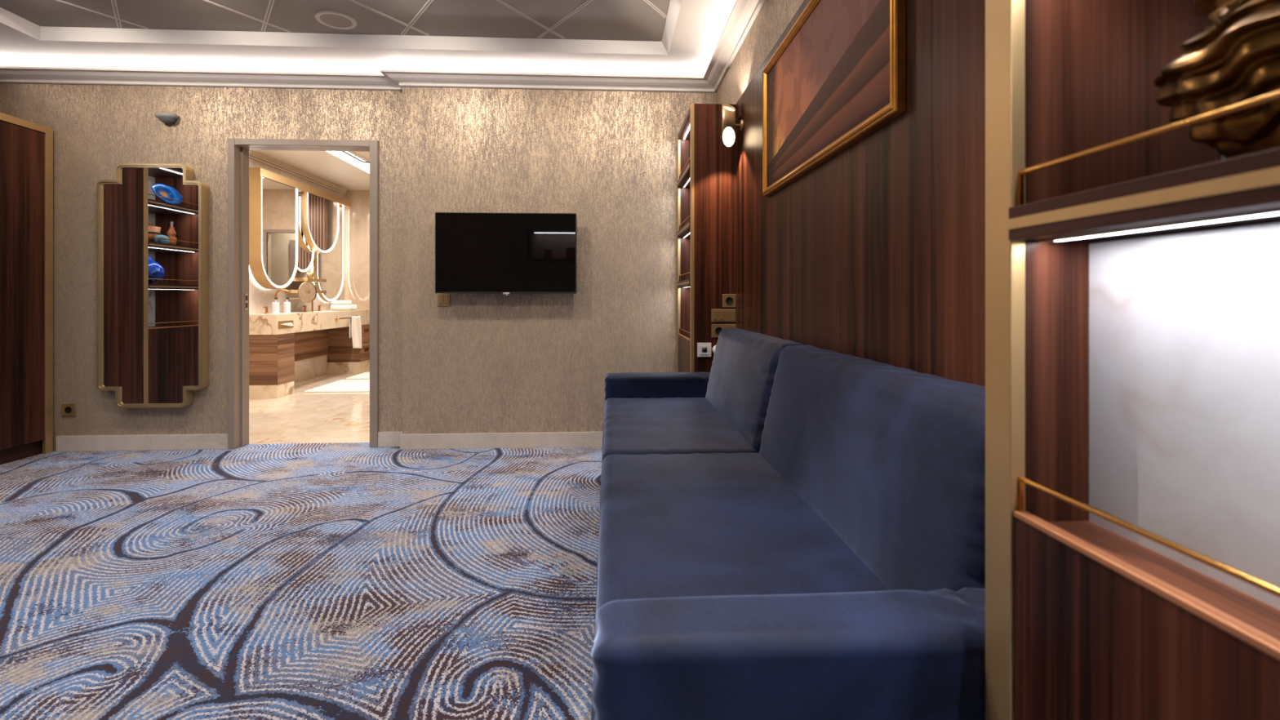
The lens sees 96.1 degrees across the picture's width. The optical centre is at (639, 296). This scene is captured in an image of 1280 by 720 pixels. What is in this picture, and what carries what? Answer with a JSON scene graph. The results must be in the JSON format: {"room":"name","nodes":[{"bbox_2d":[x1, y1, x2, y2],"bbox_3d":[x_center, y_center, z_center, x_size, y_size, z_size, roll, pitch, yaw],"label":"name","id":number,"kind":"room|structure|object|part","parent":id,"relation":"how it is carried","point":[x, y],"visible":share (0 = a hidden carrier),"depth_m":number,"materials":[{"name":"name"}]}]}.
{"room":"hotel suite","nodes":[
{"label":"hotel suite","id":0,"kind":"room"},
{"bbox_2d":[0,64,402,451],"bbox_3d":[-2.997,-0.340,3.907,2.802,2.720,0.110,0,0,-3],"label":"wall","id":1,"kind":"structure","parent":0,"point":[97,128],"depth_m":3.85,"materials":[{"name":"beige paper"}]},
{"bbox_2d":[62,403,75,416],"bbox_3d":[-3.778,0.746,3.803,0.084,0.082,0.012,0,0,-3],"label":"wall socket","id":2,"kind":"object","parent":1,"relation":"attached to","point":[68,409],"visible":1,"depth_m":3.80,"materials":[{"name":"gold metal"}]},
{"bbox_2d":[56,433,227,451],"bbox_3d":[-3.307,0.969,3.829,1.095,0.102,0.012,0,0,-3],"label":"baseboard","id":3,"kind":"structure","parent":1,"relation":"attached to","point":[212,441],"depth_m":3.82,"materials":[{"name":"wood"}]},
{"bbox_2d":[96,163,208,408],"bbox_3d":[-3.219,-0.074,3.803,0.664,1.606,0.070,0,0,-3],"label":"wall mirror","id":4,"kind":"object","parent":1,"relation":"attached to","point":[153,219],"visible":1,"depth_m":3.78,"materials":[{"name":"gold metal"}]},
{"bbox_2d":[155,111,178,123],"bbox_3d":[-3.144,-1.187,3.819,0.138,0.071,0.086,0,0,-3],"label":"wall sensor","id":5,"kind":"object","parent":1,"relation":"attached to","point":[164,117],"visible":1,"depth_m":3.79,"materials":[{"name":"grey plastic"}]},
{"bbox_2d":[227,137,378,448],"bbox_3d":[-2.274,-0.021,3.945,0.979,2.083,0.143,0,0,-3],"label":"door frame","id":6,"kind":"structure","parent":1,"relation":"in","point":[238,149],"depth_m":3.90,"materials":[{"name":"beige paint"}]},
{"bbox_3d":[-2.709,0.033,3.958,0.004,0.115,0.030,0,0,-3],"label":"strike plate","id":7,"kind":"part","parent":6,"relation":"part of","materials":[{"name":"metal"}]},
{"bbox_2d":[377,431,402,447],"bbox_3d":[-1.694,0.969,3.917,0.175,0.102,0.012,0,0,-3],"label":"baseboard","id":8,"kind":"structure","parent":1,"relation":"attached to","point":[385,439],"depth_m":3.91,"materials":[{"name":"stone"}]},
{"bbox_2d":[248,157,343,382],"bbox_3d":[-4.151,-0.330,6.484,0.080,2.700,5.162,0,0,-3],"label":"wall","id":9,"kind":"structure","parent":0,"point":[260,297],"depth_m":6.91,"materials":[{"name":"beige stone"}]},
{"bbox_2d":[248,175,298,288],"bbox_3d":[-4.022,-0.671,6.313,0.150,1.167,0.722,0,0,-3],"label":"vanity mirror","id":10,"kind":"object","parent":9,"relation":"attached to","point":[273,206],"visible":0.93,"depth_m":6.20,"materials":[{"name":"clear mirror"}]},
{"bbox_3d":[-4.010,-0.676,6.314,0.108,1.159,0.705,0,0,-3],"label":"glass","id":11,"kind":"part","parent":10,"relation":"part of","materials":[{"name":"white mirror"}]},
{"bbox_2d":[248,150,346,194],"bbox_3d":[-4.064,-1.488,6.045,0.045,0.065,4.247,0,0,-3],"label":"trim","id":12,"kind":"structure","parent":9,"relation":"attached to","point":[253,155],"depth_m":6.81,"materials":[{"name":"paint"}]},
{"bbox_2d":[248,167,351,207],"bbox_3d":[-4.064,-1.298,7.000,0.150,0.087,2.097,0,0,-3],"label":"header","id":13,"kind":"object","parent":9,"relation":"attached to","point":[303,188],"visible":0.68,"depth_m":6.70,"materials":[{"name":"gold metal"}]},
{"bbox_2d":[287,281,316,302],"bbox_3d":[-3.990,-0.055,6.756,0.230,0.252,0.252,0,0,17],"label":"mirror","id":14,"kind":"object","parent":9,"relation":"attached to","point":[304,297],"visible":0.97,"depth_m":6.72,"materials":[{"name":"gold metal"}]},
{"bbox_3d":[-3.886,-0.055,6.725,0.001,0.238,0.238,0,0,17],"label":"glass","id":15,"kind":"part","parent":14,"relation":"part of","materials":[{"name":"white mirror"}]},
{"bbox_2d":[297,191,315,272],"bbox_3d":[-4.097,-0.774,6.952,0.049,0.962,0.548,0,0,-3],"label":"vanity mirror","id":16,"kind":"object","parent":9,"relation":"attached to","point":[306,255],"visible":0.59,"depth_m":6.95,"materials":[{"name":"clear mirror"}]},
{"bbox_2d":[285,289,326,293],"bbox_3d":[-4.009,-0.063,6.916,0.250,0.040,0.450,0,0,-3],"label":"wall shelf","id":17,"kind":"object","parent":9,"relation":"attached to","point":[318,291],"visible":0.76,"depth_m":6.71,"materials":[{"name":"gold metal"}]},
{"bbox_2d":[293,277,326,282],"bbox_3d":[-4.009,-0.203,6.916,0.250,0.040,0.450,0,0,-3],"label":"wall shelf","id":18,"kind":"object","parent":9,"relation":"attached to","point":[295,279],"visible":0.7,"depth_m":6.75,"materials":[{"name":"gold metal"}]},
{"bbox_2d":[306,271,313,278],"bbox_3d":[-3.964,-0.261,6.913,0.070,0.075,0.070,0,0,-3],"label":"tumbler","id":19,"kind":"object","parent":18,"relation":"on","point":[309,274],"visible":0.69,"depth_m":6.89,"materials":[{"name":"beige paint"}]},
{"bbox_2d":[301,191,339,253],"bbox_3d":[-4.049,-0.904,7.304,0.074,0.701,0.830,0,0,-3],"label":"vanity mirror","id":20,"kind":"object","parent":9,"relation":"attached to","point":[320,216],"visible":1,"depth_m":7.21,"materials":[{"name":"clear mirror"}]},
{"bbox_2d":[312,205,344,302],"bbox_3d":[-4.141,-0.594,7.662,0.060,1.321,0.755,0,0,-3],"label":"vanity mirror","id":21,"kind":"object","parent":9,"relation":"attached to","point":[330,266],"visible":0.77,"depth_m":7.74,"materials":[{"name":"clear mirror"}]},
{"bbox_2d":[0,442,602,719],"bbox_3d":[-1.717,1.020,0.822,4.822,0.001,6.430,0,0,-3],"label":"floor","id":22,"kind":"structure","parent":0,"point":[341,580],"depth_m":2.03,"materials":[{"name":"carpet"}]},
{"bbox_2d":[0,112,53,464],"bbox_3d":[-4.056,-0.045,3.371,0.430,2.130,0.808,0,0,-3],"label":"wardrobe","id":23,"kind":"object","parent":22,"relation":"on","point":[26,147],"visible":1,"depth_m":3.61,"materials":[{"name":"brown wood"}]},
{"bbox_2d":[676,103,736,372],"bbox_3d":[0.406,-0.040,3.609,0.277,2.120,0.673,0,0,-3],"label":"bookcase","id":24,"kind":"object","parent":22,"relation":"on","point":[706,169],"visible":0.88,"depth_m":3.27,"materials":[{"name":"brown wood"}]},
{"bbox_3d":[0.400,-0.761,3.609,0.264,0.038,0.578,0,0,-3],"label":"shelf","id":25,"kind":"part","parent":24,"relation":"part of","materials":[{"name":"brown wood"}]},
{"bbox_3d":[0.400,-0.421,3.609,0.264,0.038,0.578,0,0,-3],"label":"shelf","id":26,"kind":"part","parent":24,"relation":"part of","materials":[{"name":"brown wood"}]},
{"bbox_3d":[0.400,-0.085,3.609,0.264,0.038,0.578,0,0,-3],"label":"shelf","id":27,"kind":"part","parent":24,"relation":"part of","materials":[{"name":"brown wood"}]},
{"bbox_3d":[0.409,-1.081,3.609,0.271,0.031,0.580,0,0,-3],"label":"panel","id":28,"kind":"part","parent":24,"relation":"part of","materials":[{"name":"brown wood"}]},
{"bbox_3d":[0.281,0.588,3.602,0.014,0.665,0.574,0,0,-3],"label":"door","id":29,"kind":"part","parent":24,"relation":"part of","materials":[{"name":"brown wood"}]},
{"bbox_3d":[0.284,-0.802,3.602,0.006,0.043,0.580,0,0,-3],"label":"gallery rail","id":30,"kind":"part","parent":24,"relation":"part of","materials":[{"name":"gold metal"}]},
{"bbox_3d":[0.284,-0.463,3.602,0.006,0.043,0.580,0,0,-3],"label":"gallery rail","id":31,"kind":"part","parent":24,"relation":"part of","materials":[{"name":"gold metal"}]},
{"bbox_3d":[0.400,-0.040,3.922,0.254,2.119,0.046,0,0,-3],"label":"panel","id":32,"kind":"part","parent":24,"relation":"part of","materials":[{"name":"brown wood"}]},
{"bbox_3d":[0.281,-0.040,3.602,0.018,2.120,0.673,0,0,-3],"label":"frame","id":33,"kind":"part","parent":24,"relation":"part of","materials":[{"name":"beige metal"}]},
{"bbox_2d":[697,342,711,356],"bbox_3d":[0.365,0.300,3.263,0.080,0.080,0.014,0,0,-3],"label":"socket","id":34,"kind":"object","parent":24,"relation":"attached to","point":[704,349],"visible":1,"depth_m":3.26,"materials":[{"name":"white plastic"}]},
{"bbox_2d":[711,345,715,353],"bbox_3d":[0.440,0.301,3.248,0.056,0.056,0.051,0,0,-3],"label":"plug adapter","id":35,"kind":"object","parent":24,"relation":"attached to","point":[714,346],"visible":0.14,"depth_m":3.24,"materials":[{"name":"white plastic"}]},
{"bbox_3d":[0.434,-0.040,3.297,0.254,2.119,0.046,0,0,-3],"label":"panel","id":36,"kind":"part","parent":24,"relation":"part of","materials":[{"name":"brown wood"}]},
{"bbox_2d":[711,308,736,322],"bbox_3d":[0.477,0.106,3.269,0.142,0.076,0.014,0,0,-3],"label":"light switch","id":37,"kind":"object","parent":24,"relation":"attached to","point":[717,315],"visible":1,"depth_m":3.26,"materials":[{"name":"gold metal"}]},
{"bbox_2d":[591,328,985,719],"bbox_3d":[0.238,0.593,1.985,0.754,0.854,2.545,0,0,-3],"label":"sofa","id":38,"kind":"object","parent":22,"relation":"on","point":[789,530],"visible":0.91,"depth_m":1.08,"materials":[{"name":"blue fabric"}]},
{"bbox_3d":[0.175,0.691,3.189,0.742,0.541,0.134,0,0,-3],"label":"armrest","id":39,"kind":"part","parent":38,"relation":"part of","materials":[{"name":"blue fabric"}]},
{"bbox_2d":[601,397,759,462],"bbox_3d":[0.148,0.633,2.572,0.624,0.198,1.109,0,0,-3],"label":"seat cushion","id":40,"kind":"object","parent":38,"relation":"on","point":[632,425],"depth_m":2.35,"materials":[{"name":"blue fabric"}]},
{"bbox_2d":[592,452,889,719],"bbox_3d":[0.210,0.633,1.431,0.624,0.197,1.183,0,0,-3],"label":"seat cushion","id":41,"kind":"object","parent":38,"relation":"on","point":[672,524],"depth_m":1.30,"materials":[{"name":"blue fabric"}]},
{"bbox_2d":[705,328,803,451],"bbox_3d":[0.479,0.373,2.588,0.206,0.414,1.113,0,0,-3],"label":"cushion","id":42,"kind":"object","parent":38,"relation":"on","point":[739,384],"depth_m":2.35,"materials":[{"name":"blue fabric"}]},
{"bbox_3d":[0.307,0.691,0.781,0.742,0.541,0.134,0,0,-3],"label":"armrest","id":43,"kind":"part","parent":38,"relation":"part of","materials":[{"name":"blue fabric"}]},
{"bbox_2d":[759,344,985,591],"bbox_3d":[0.542,0.373,1.448,0.206,0.414,1.187,0,0,-3],"label":"cushion","id":44,"kind":"object","parent":38,"relation":"on","point":[889,460],"depth_m":1.15,"materials":[{"name":"blue fabric"}]},
{"bbox_2d":[985,0,1279,719],"bbox_3d":[0.595,-0.040,0.154,0.277,2.120,1.143,0,0,-3],"label":"bookcase","id":45,"kind":"object","parent":22,"relation":"on","point":[1132,266],"visible":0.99,"depth_m":0.61,"materials":[{"name":"brown wood"}]},
{"bbox_3d":[0.471,-0.040,0.147,0.018,2.120,1.143,0,0,-3],"label":"frame","id":46,"kind":"part","parent":45,"relation":"part of","materials":[{"name":"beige metal"}]},
{"bbox_3d":[0.576,-0.040,0.702,0.254,2.119,0.046,0,0,-3],"label":"panel","id":47,"kind":"part","parent":45,"relation":"part of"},
{"bbox_3d":[0.590,-0.085,0.154,0.264,0.038,1.048,0,0,-3],"label":"shelf","id":48,"kind":"part","parent":45,"relation":"part of","materials":[{"name":"brown wood"}]},
{"bbox_3d":[0.470,0.588,0.147,0.014,0.665,1.044,0,0,-3],"label":"door","id":49,"kind":"part","parent":45,"relation":"part of","materials":[{"name":"brown wood"}]},
{"bbox_3d":[0.473,-0.127,0.148,0.006,0.043,1.050,0,0,-3],"label":"gallery rail","id":50,"kind":"part","parent":45,"relation":"part of","materials":[{"name":"gold metal"}]},
{"bbox_3d":[0.473,0.231,0.148,0.006,0.043,1.050,0,0,-3],"label":"gallery rail","id":51,"kind":"part","parent":45,"relation":"part of","materials":[{"name":"gold metal"}]},
{"bbox_3d":[0.567,0.100,0.153,0.020,0.326,1.049,0,0,-3],"label":"stone panel","id":52,"kind":"part","parent":45,"relation":"part of","materials":[{"name":"white stone"}]},
{"bbox_2d":[1152,0,1279,159],"bbox_3d":[0.579,-0.190,0.478,0.231,0.172,0.230,0,0,17],"label":"decorative sculpture","id":53,"kind":"object","parent":45,"relation":"on","point":[1236,59],"visible":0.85,"depth_m":0.48,"materials":[{"name":"gold metal"}]},
{"bbox_2d":[248,370,369,444],"bbox_3d":[-2.788,1.035,6.113,2.600,0.030,4.252,0,0,-3],"label":"floor","id":54,"kind":"structure","parent":0,"point":[300,416],"depth_m":4.90,"materials":[{"name":"beige stone"}]},
{"bbox_2d":[248,309,369,398],"bbox_3d":[-3.915,0.597,6.969,0.440,0.846,2.415,0,0,-3],"label":"vanity unit","id":55,"kind":"object","parent":54,"relation":"on","point":[274,348],"visible":0.71,"depth_m":6.11,"materials":[{"name":"wood"}]},
{"bbox_3d":[-3.655,0.634,5.939,0.005,0.501,0.307,0,0,-3],"label":"panel","id":56,"kind":"part","parent":55,"relation":"part of","materials":[{"name":"brown wood"}]},
{"bbox_2d":[281,322,293,326],"bbox_3d":[-3.643,0.288,5.945,0.020,0.040,0.210,0,0,-3],"label":"tissue","id":57,"kind":"object","parent":55,"relation":"attached to","point":[290,324],"visible":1,"depth_m":5.97,"materials":[{"name":"white paper"}]},
{"bbox_2d":[248,309,369,334],"bbox_3d":[-3.924,0.278,6.968,0.423,0.204,2.415,0,0,-3],"label":"countertop","id":58,"kind":"structure","parent":55,"relation":"on","point":[259,323],"depth_m":6.29,"materials":[{"name":"stone"}]},
{"bbox_2d":[271,297,279,313],"bbox_3d":[-3.914,0.093,6.175,0.070,0.166,0.070,0,0,-3],"label":"pump bottle","id":59,"kind":"object","parent":58,"relation":"on","point":[275,305],"visible":1,"depth_m":6.15,"materials":[{"name":"white plastic"}]},
{"bbox_2d":[262,288,291,313],"bbox_3d":[-3.932,0.045,6.294,0.158,0.262,0.440,0,0,-3],"label":"faucet","id":60,"kind":"object","parent":58,"relation":"on","point":[281,290],"visible":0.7,"depth_m":6.29,"materials":[{"name":"gold metal"}]},
{"bbox_3d":[-3.925,0.044,6.322,0.154,0.260,0.019,0,0,-27],"label":"spout","id":61,"kind":"part","parent":60,"relation":"part of","materials":[{"name":"gold metal"}]},
{"bbox_2d":[283,297,290,312],"bbox_3d":[-3.926,0.093,6.395,0.070,0.166,0.070,0,0,-3],"label":"pump bottle","id":62,"kind":"object","parent":58,"relation":"on","point":[286,305],"visible":0.86,"depth_m":6.37,"materials":[{"name":"white plastic"}]},
{"bbox_2d":[302,293,325,311],"bbox_3d":[-3.975,0.045,7.073,0.158,0.262,0.440,0,0,-3],"label":"faucet","id":63,"kind":"object","parent":58,"relation":"on","point":[304,306],"visible":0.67,"depth_m":7.06,"materials":[{"name":"gold metal"}]},
{"bbox_2d":[330,304,351,310],"bbox_3d":[-3.939,0.140,7.577,0.243,0.072,0.072,0,0,-32],"label":"rolled towel","id":64,"kind":"object","parent":58,"relation":"on","point":[342,307],"visible":1,"depth_m":7.55,"materials":[{"name":"white fabric"}]},
{"bbox_2d":[351,304,356,310],"bbox_3d":[-3.925,0.138,7.697,0.243,0.076,0.076,0,0,-23],"label":"rolled towel","id":65,"kind":"object","parent":58,"relation":"on","point":[353,306],"visible":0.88,"depth_m":7.71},
{"bbox_2d":[330,300,351,305],"bbox_3d":[-3.962,0.078,7.630,0.243,0.068,0.068,0,0,-29],"label":"rolled towel","id":66,"kind":"object","parent":65,"relation":"on","point":[333,302],"visible":0.99,"depth_m":7.60,"materials":[{"name":"white fabric"}]},
{"bbox_3d":[-4.121,0.576,6.870,0.018,0.388,1.600,0,0,-3],"label":"apron panel","id":67,"kind":"part","parent":55,"relation":"part of","materials":[{"name":"brown wood"}]},
{"bbox_2d":[335,315,361,320],"bbox_3d":[-3.699,0.263,7.309,0.063,0.048,0.608,0,0,-3],"label":"towel bar","id":68,"kind":"object","parent":55,"relation":"attached to","point":[336,317],"visible":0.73,"depth_m":7.04,"materials":[{"name":"gold metal"}]},
{"bbox_2d":[349,315,362,348],"bbox_3d":[-3.675,0.464,7.445,0.065,0.429,0.297,0,0,-3],"label":"hand towel","id":69,"kind":"object","parent":68,"relation":"hanging from","point":[355,322],"visible":1,"depth_m":7.41,"materials":[{"name":"white fabric"}]},
{"bbox_3d":[-3.758,0.744,7.941,0.014,0.237,0.484,0,0,-3],"label":"drawer","id":70,"kind":"part","parent":55,"relation":"part of","materials":[{"name":"brown wood"}]},
{"bbox_3d":[-3.758,0.504,7.941,0.014,0.232,0.484,0,0,-3],"label":"drawer","id":71,"kind":"part","parent":55,"relation":"part of","materials":[{"name":"brown wood"}]},
{"bbox_2d":[303,379,369,392],"bbox_3d":[-3.262,1.012,6.581,0.695,0.016,0.860,0,0,-3],"label":"bath mat","id":72,"kind":"object","parent":54,"relation":"on","point":[342,385],"visible":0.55,"depth_m":6.39,"materials":[{"name":"white fabric"}]},
{"bbox_2d":[346,372,369,379],"bbox_3d":[-3.283,1.012,7.417,0.745,0.016,0.570,0,0,-3],"label":"bath mat","id":73,"kind":"object","parent":54,"relation":"on","point":[366,375],"visible":0.33,"depth_m":7.24,"materials":[{"name":"white fabric"}]},
{"bbox_2d":[251,150,369,190],"bbox_3d":[-2.813,-1.535,6.557,2.600,0.030,5.162,0,0,-3],"label":"ceiling","id":74,"kind":"structure","parent":0,"point":[318,164],"depth_m":6.72,"materials":[{"name":"paint"}]},
{"bbox_2d":[321,151,369,175],"bbox_3d":[-3.144,-1.532,5.837,0.330,0.036,3.200,0,0,-3],"label":"recessed light","id":75,"kind":"object","parent":74,"relation":"in","point":[364,167],"visible":0.02,"depth_m":6.41,"materials":[{"name":"white plastic"}]},
{"bbox_2d":[331,151,369,171],"bbox_3d":[-3.144,-1.544,5.837,0.220,0.008,3.140,0,0,-3],"label":"diffuser","id":76,"kind":"object","parent":75,"relation":"attached to","point":[363,166],"depth_m":6.44,"materials":[{"name":"white plastic"}]},
{"bbox_2d":[342,151,369,163],"bbox_3d":[-2.470,-1.499,5.727,1.107,0.042,1.307,0,0,-3],"label":"rail","id":77,"kind":"object","parent":74,"relation":"attached to","point":[355,157],"visible":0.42,"depth_m":6.15,"materials":[{"name":"white"}]},
{"bbox_2d":[0,0,670,41],"bbox_3d":[-1.548,-1.611,0.776,3.762,0.030,5.520,0,0,-3],"label":"ceiling","id":78,"kind":"structure","parent":0,"point":[599,20],"depth_m":3.26,"materials":[{"name":"paint"}]},
{"bbox_2d":[314,10,356,29],"bbox_3d":[-1.750,-1.591,3.309,0.216,0.009,0.216,0,0,-3],"label":"ceiling speaker","id":79,"kind":"object","parent":78,"relation":"attached to","point":[335,20],"visible":1,"depth_m":3.30},
{"bbox_2d":[320,13,351,26],"bbox_3d":[-1.750,-1.591,3.309,0.166,0.002,0.166,0,0,-37],"label":"grille","id":80,"kind":"object","parent":79,"relation":"attached to","point":[328,20],"depth_m":3.30,"materials":[{"name":"grey metal"}]},
{"bbox_2d":[0,0,681,54],"bbox_3d":[-1.548,-1.575,0.776,3.762,0.091,5.520,0,0,-3],"label":"trim","id":81,"kind":"structure","parent":78,"relation":"attached to","point":[7,18],"depth_m":3.49,"materials":[{"name":"white paint"}]},
{"bbox_2d":[55,0,666,39],"bbox_3d":[-1.548,-1.596,0.788,3.683,0.002,5.412,0,0,-3],"label":"trim","id":82,"kind":"structure","parent":78,"relation":"attached to","point":[264,22],"depth_m":3.25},
{"bbox_2d":[343,190,369,309],"bbox_3d":[-2.908,-0.330,8.285,2.600,2.700,0.100,0,0,-3],"label":"wall","id":83,"kind":"structure","parent":0,"point":[357,217],"depth_m":8.18,"materials":[{"name":"beige stone"}]},
{"bbox_2d":[0,0,736,75],"bbox_3d":[-1.713,-1.540,0.762,4.822,0.020,6.310,0,0,-3],"label":"ceiling","id":84,"kind":"structure","parent":0,"point":[700,24],"depth_m":3.66,"materials":[{"name":"white paint"}]},
{"bbox_2d":[402,68,715,434],"bbox_3d":[-0.476,-0.340,3.974,2.240,2.720,0.120,0,0,-3],"label":"wall","id":85,"kind":"structure","parent":0,"point":[479,362],"depth_m":3.90,"materials":[{"name":"beige paper"}]},
{"bbox_2d":[437,293,450,306],"bbox_3d":[-1.318,0.018,3.861,0.083,0.083,0.014,0,0,-3],"label":"light switch","id":86,"kind":"object","parent":85,"relation":"attached to","point":[443,300],"visible":1,"depth_m":3.86,"materials":[{"name":"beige metal"}]},
{"bbox_2d":[400,431,603,449],"bbox_3d":[-0.679,0.969,3.897,1.850,0.102,0.012,0,0,-3],"label":"baseboard","id":87,"kind":"structure","parent":85,"relation":"attached to","point":[548,439],"depth_m":3.88,"materials":[{"name":"wood"}]},
{"bbox_2d":[435,212,576,294],"bbox_3d":[-0.882,-0.282,3.833,0.919,0.544,0.118,0,0,-3],"label":"television","id":88,"kind":"object","parent":85,"relation":"attached to","point":[476,252],"visible":1,"depth_m":3.78,"materials":[{"name":"plastic"}]},
{"bbox_2d":[715,0,804,104],"bbox_3d":[0.756,-0.340,0.860,0.120,2.720,6.234,0,0,-3],"label":"wall","id":89,"kind":"structure","parent":0,"point":[774,16],"depth_m":2.87,"materials":[{"name":"beige paper"}]},
{"bbox_2d":[735,0,985,386],"bbox_3d":[0.625,-0.041,2.006,0.016,2.121,2.552,0,0,-3],"label":"panelling","id":90,"kind":"object","parent":89,"relation":"attached to","point":[876,252],"visible":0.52,"depth_m":1.44,"materials":[{"name":"brown wood"}]},
{"bbox_2d":[711,324,736,337],"bbox_3d":[0.477,0.192,3.270,0.142,0.077,0.012,0,0,-3],"label":"wall socket","id":91,"kind":"object","parent":90,"relation":"attached to","point":[716,329],"visible":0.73,"depth_m":3.26,"materials":[{"name":"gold metal"}]},
{"bbox_2d":[722,293,736,307],"bbox_3d":[0.508,0.021,3.272,0.080,0.077,0.012,0,0,-3],"label":"wall socket","id":92,"kind":"object","parent":90,"relation":"attached to","point":[729,300],"visible":1,"depth_m":3.27,"materials":[{"name":"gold metal"}]},
{"bbox_2d":[721,103,742,148],"bbox_3d":[0.502,-0.941,3.132,0.110,0.244,0.073,0,0,-3],"label":"wall lamp","id":93,"kind":"object","parent":90,"relation":"attached to","point":[728,112],"visible":1,"depth_m":3.12,"materials":[{"name":"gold metal"}]},
{"bbox_3d":[0.483,-0.941,3.131,0.073,0.244,0.073,0,0,-3],"label":"lamp shade","id":94,"kind":"part","parent":93,"relation":"part of","materials":[{"name":"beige metal"}]},
{"bbox_2d":[722,126,734,146],"bbox_3d":[0.483,-0.872,3.131,0.067,0.091,0.067,0,0,-3],"label":"diffuser","id":95,"kind":"object","parent":93,"relation":"attached to","point":[728,132],"depth_m":3.13,"materials":[{"name":"white glass"}]},
{"bbox_2d":[723,106,734,111],"bbox_3d":[0.483,-1.020,3.131,0.067,0.057,0.067,0,0,-3],"label":"diffuser","id":96,"kind":"object","parent":93,"relation":"attached to","point":[725,108],"depth_m":3.14,"materials":[{"name":"white glass"}]},
{"bbox_3d":[0.551,-0.935,3.135,0.010,0.060,0.060,0,0,-3],"label":"wall plate","id":97,"kind":"part","parent":93,"relation":"part of","materials":[{"name":"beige metal"}]},
{"bbox_2d":[762,0,906,196],"bbox_3d":[0.601,-0.743,2.007,0.032,0.578,1.208,0,0,-3],"label":"framed picture","id":98,"kind":"object","parent":90,"relation":"attached to","point":[837,76],"visible":1,"depth_m":1.86,"materials":[{"name":"gold metal"}]},
{"bbox_3d":[-4.171,-0.340,0.628,0.100,2.720,6.310,0,0,-3],"label":"wall","id":99,"kind":"structure","parent":0,"visible":0},
{"bbox_2d":[0,0,764,93],"bbox_3d":[-1.713,-1.446,0.762,4.822,0.072,6.310,0,0,-3],"label":"trim","id":100,"kind":"structure","parent":99,"relation":"attached to","point":[744,13],"depth_m":3.81,"materials":[{"name":"white paint"}]}
]}

